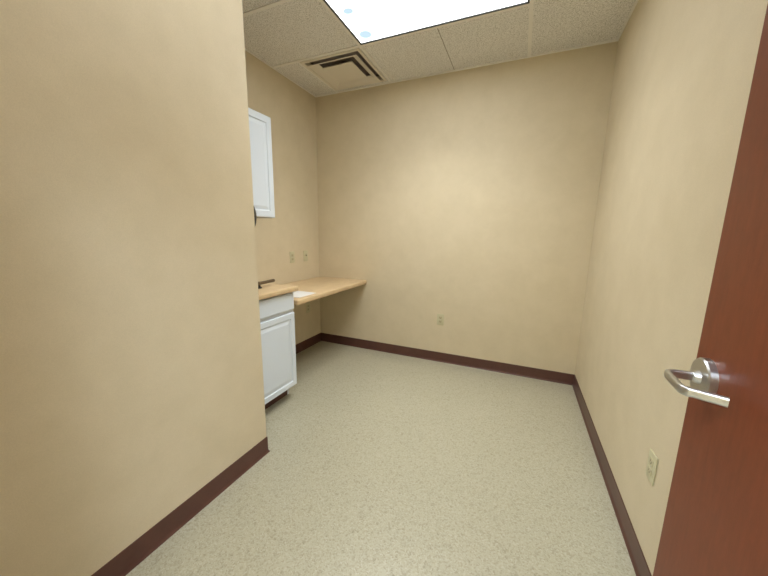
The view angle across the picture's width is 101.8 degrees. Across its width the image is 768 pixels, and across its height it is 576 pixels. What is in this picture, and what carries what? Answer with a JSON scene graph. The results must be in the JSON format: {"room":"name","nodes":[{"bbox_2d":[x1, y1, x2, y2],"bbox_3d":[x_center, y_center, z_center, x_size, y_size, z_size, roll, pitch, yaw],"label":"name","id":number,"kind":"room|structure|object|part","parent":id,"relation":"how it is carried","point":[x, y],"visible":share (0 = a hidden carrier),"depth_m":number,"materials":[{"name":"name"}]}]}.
{"room":"medical exam room","nodes":[
{"label":"medical exam room","id":0,"kind":"room"},
{"bbox_2d":[0,0,266,575],"bbox_3d":[-1.409,-0.358,1.232,0.979,2.887,1.356,5,11,23],"label":"wall","id":1,"kind":"structure","parent":0,"point":[131,366],"depth_m":1.12,"materials":[{"name":"beige paint"}]},
{"bbox_2d":[91,437,269,575],"bbox_3d":[-0.949,1.044,1.341,0.012,0.102,1.248,5,11,23],"label":"baseboard","id":2,"kind":"structure","parent":1,"relation":"attached to","point":[146,544],"depth_m":1.40,"materials":[{"name":"brown rubber"}]},
{"bbox_2d":[245,0,638,96],"bbox_3d":[-0.100,-1.727,1.485,2.716,0.008,3.039,5,11,23],"label":"trim","id":3,"kind":"structure","parent":1,"relation":"attached to","point":[636,1],"depth_m":2.67,"materials":[{"name":"white"}]},
{"bbox_2d":[245,51,320,344],"bbox_3d":[-1.174,-0.637,2.827,0.120,2.887,1.803,5,11,23],"label":"wall","id":4,"kind":"structure","parent":0,"point":[291,109],"depth_m":3.13,"materials":[{"name":"beige paint"}]},
{"bbox_2d":[254,207,256,225],"bbox_3d":[-0.769,-0.403,1.748,0.120,0.215,0.102,5,11,23],"label":"dispenser","id":5,"kind":"object","parent":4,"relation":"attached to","point":[255,215],"visible":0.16,"depth_m":1.74,"materials":[{"name":"black plastic"}]},
{"bbox_2d":[248,108,274,217],"bbox_3d":[-1.173,-0.899,2.201,0.322,0.762,0.744,5,11,23],"label":"upper cabinet","id":6,"kind":"object","parent":4,"relation":"attached to","point":[259,124],"visible":0.25,"depth_m":2.37,"materials":[{"name":"white wood"}]},
{"bbox_2d":[290,251,294,262],"bbox_3d":[-0.954,-0.321,3.248,0.008,0.117,0.071,5,11,23],"label":"wall outlet","id":7,"kind":"object","parent":4,"relation":"attached to","point":[292,254],"visible":1,"depth_m":3.25,"materials":[{"name":"beige plastic"}]},
{"bbox_2d":[303,250,307,260],"bbox_3d":[-0.863,-0.355,3.449,0.013,0.117,0.071,5,11,23],"label":"wall jack plate","id":8,"kind":"object","parent":4,"relation":"attached to","point":[305,253],"visible":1,"depth_m":3.45,"materials":[{"name":"beige plastic"}]},
{"bbox_2d":[306,302,309,312],"bbox_3d":[-0.867,0.225,3.569,0.008,0.117,0.071,5,11,23],"label":"wall outlet","id":9,"kind":"object","parent":4,"relation":"attached to","point":[308,303],"visible":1,"depth_m":3.56,"materials":[{"name":"beige plastic"}]},
{"bbox_2d":[296,333,320,353],"bbox_3d":[-1.012,0.692,3.322,0.012,0.102,1.189,5,11,23],"label":"baseboard","id":10,"kind":"structure","parent":4,"relation":"attached to","point":[305,344],"depth_m":3.62,"materials":[{"name":"brown rubber"}]},
{"bbox_2d":[282,276,366,304],"bbox_3d":[-0.718,-0.001,3.073,0.631,0.043,1.192,5,11,23],"label":"desk","id":11,"kind":"object","parent":4,"relation":"attached to","point":[322,287],"visible":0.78,"depth_m":3.09,"materials":[{"name":"beige laminate"}]},
{"bbox_2d":[292,291,314,297],"bbox_3d":[-0.758,0.049,2.651,0.274,0.003,0.232,5,11,23],"label":"paper sheet","id":12,"kind":"object","parent":11,"relation":"on","point":[297,294],"visible":0.57,"depth_m":2.66,"materials":[{"name":"white paper"}]},
{"bbox_2d":[126,341,635,575],"bbox_3d":[-0.179,1.198,1.117,5.400,0.100,4.909,5,11,23],"label":"floor","id":13,"kind":"structure","parent":0,"point":[377,463],"depth_m":1.67,"materials":[{"name":"tile"}]},
{"bbox_2d":[259,292,296,408],"bbox_3d":[-1.092,0.475,2.321,0.607,0.876,0.604,5,11,23],"label":"base cabinet","id":14,"kind":"object","parent":13,"relation":"on","point":[277,317],"visible":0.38,"depth_m":2.29,"materials":[{"name":"white wood"}]},
{"bbox_3d":[-0.817,0.142,2.144,0.021,0.126,0.580,5,11,23],"label":"drawer","id":15,"kind":"part","parent":14,"relation":"part of","materials":[{"name":"white wood"}]},
{"bbox_2d":[258,283,297,299],"bbox_3d":[-1.071,0.024,2.246,0.631,0.038,0.622,5,11,23],"label":"countertop","id":16,"kind":"structure","parent":14,"relation":"on","point":[268,290],"depth_m":2.26,"materials":[{"name":"beige laminate"}]},
{"bbox_2d":[258,279,274,288],"bbox_3d":[-0.921,-0.024,2.280,0.060,0.049,0.308,5,11,23],"label":"faucet","id":17,"kind":"object","parent":16,"relation":"on","point":[270,280],"visible":0.54,"depth_m":2.32,"materials":[{"name":"brown metal"}]},
{"bbox_3d":[-0.895,-0.043,2.337,0.042,0.028,0.179,5,11,23],"label":"lever","id":18,"kind":"part","parent":17,"relation":"part of","materials":[{"name":"grey metal"}]},
{"bbox_2d":[242,0,635,95],"bbox_3d":[-0.099,-1.827,1.468,2.956,0.196,3.279,5,11,23],"label":"ceiling","id":19,"kind":"structure","parent":0,"point":[293,30],"depth_m":2.32,"materials":[{"name":"tile"}]},
{"bbox_2d":[300,48,386,90],"bbox_3d":[-0.349,-1.993,2.841,0.578,0.076,0.578,5,11,23],"label":"ceiling vent","id":20,"kind":"object","parent":19,"relation":"in","point":[352,68],"visible":0.9,"depth_m":2.82,"materials":[{"name":"beige metal"}]},
{"bbox_3d":[-0.349,-1.971,2.845,0.302,0.025,0.302,5,11,23],"label":"plate","id":21,"kind":"part","parent":20,"relation":"part of","materials":[{"name":"beige paint"}]},
{"bbox_2d":[243,0,533,92],"bbox_3d":[-0.104,-1.726,1.476,2.716,0.008,3.019,5,11,23],"label":"grid","id":22,"kind":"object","parent":19,"relation":"attached to","point":[279,2],"depth_m":2.25,"materials":[{"name":"white metal"}]},
{"bbox_2d":[323,0,529,44],"bbox_3d":[0.252,-1.850,1.922,1.196,0.107,0.587,5,11,23],"label":"ceiling light","id":23,"kind":"object","parent":19,"relation":"attached to","point":[368,21],"visible":1,"depth_m":2.08,"materials":[{"name":"white plastic"}]},
{"bbox_2d":[437,28,454,69],"bbox_3d":[0.017,-1.713,1.398,0.005,0.001,3.064,5,11,23],"label":"trim","id":24,"kind":"structure","parent":19,"relation":"attached to","point":[437,28],"depth_m":2.45,"materials":[{"name":"brown"}]},
{"bbox_2d":[316,41,617,374],"bbox_3d":[0.509,-0.667,3.144,2.956,2.887,0.120,5,11,23],"label":"wall","id":25,"kind":"structure","parent":0,"point":[469,197],"depth_m":2.94,"materials":[{"name":"beige paint"}]},
{"bbox_2d":[437,314,443,324],"bbox_3d":[0.580,0.325,3.211,0.071,0.117,0.008,5,11,23],"label":"wall outlet","id":26,"kind":"object","parent":25,"relation":"attached to","point":[440,317],"visible":1,"depth_m":3.21,"materials":[{"name":"beige plastic"}]},
{"bbox_2d":[321,333,573,384],"bbox_3d":[0.462,0.714,3.327,2.716,0.102,0.012,5,11,23],"label":"baseboard","id":27,"kind":"structure","parent":25,"relation":"attached to","point":[529,372],"depth_m":3.21,"materials":[{"name":"brown rubber"}]},
{"bbox_2d":[575,0,767,575],"bbox_3d":[1.157,-0.297,1.109,0.120,2.887,3.159,5,11,23],"label":"wall","id":28,"kind":"structure","parent":0,"point":[684,70],"depth_m":1.33,"materials":[{"name":"beige paint"}]},
{"bbox_2d":[572,375,651,575],"bbox_3d":[1.099,1.060,1.432,0.012,0.102,3.039,5,11,23],"label":"baseboard","id":29,"kind":"structure","parent":28,"relation":"attached to","point":[639,563],"depth_m":1.55,"materials":[{"name":"brown rubber"}]},
{"bbox_2d":[646,448,658,485],"bbox_3d":[1.041,0.695,1.214,0.008,0.117,0.071,5,11,23],"label":"wall outlet","id":30,"kind":"object","parent":28,"relation":"attached to","point":[652,463],"visible":1,"depth_m":1.20,"materials":[{"name":"beige plastic"}]},
{"bbox_2d":[648,465,651,475],"bbox_3d":[1.038,0.714,1.218,0.004,0.027,0.033,5,11,23],"label":"receptacle","id":31,"kind":"object","parent":30,"relation":"attached to","point":[649,466],"depth_m":1.22,"materials":[{"name":"beige plastic"}]},
{"bbox_2d":[649,456,653,467],"bbox_3d":[1.039,0.676,1.211,0.004,0.027,0.033,5,11,23],"label":"receptacle","id":32,"kind":"object","parent":30,"relation":"attached to","point":[651,458],"depth_m":1.21,"materials":[{"name":"beige plastic"}]},
{"bbox_3d":[-0.355,-0.145,0.121,1.857,2.887,0.120,5,11,23],"label":"wall","id":33,"kind":"structure","parent":0,"visible":0},
{"bbox_2d":[653,4,767,575],"bbox_3d":[0.599,0.224,0.371,0.191,2.078,0.927,6,11,25],"label":"door","id":34,"kind":"structure","parent":33,"relation":"in","point":[715,523],"depth_m":0.65,"materials":[{"name":"brown wood"}]},
{"bbox_3d":[0.685,0.216,0.692,0.071,0.021,0.137,6,11,25],"label":"lever","id":35,"kind":"part","parent":34,"relation":"part of","materials":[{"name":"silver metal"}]},
{"bbox_3d":[0.747,0.210,0.730,0.016,0.095,0.095,6,11,25],"label":"handle","id":36,"kind":"part","parent":34,"relation":"part of","materials":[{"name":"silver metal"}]}
]}

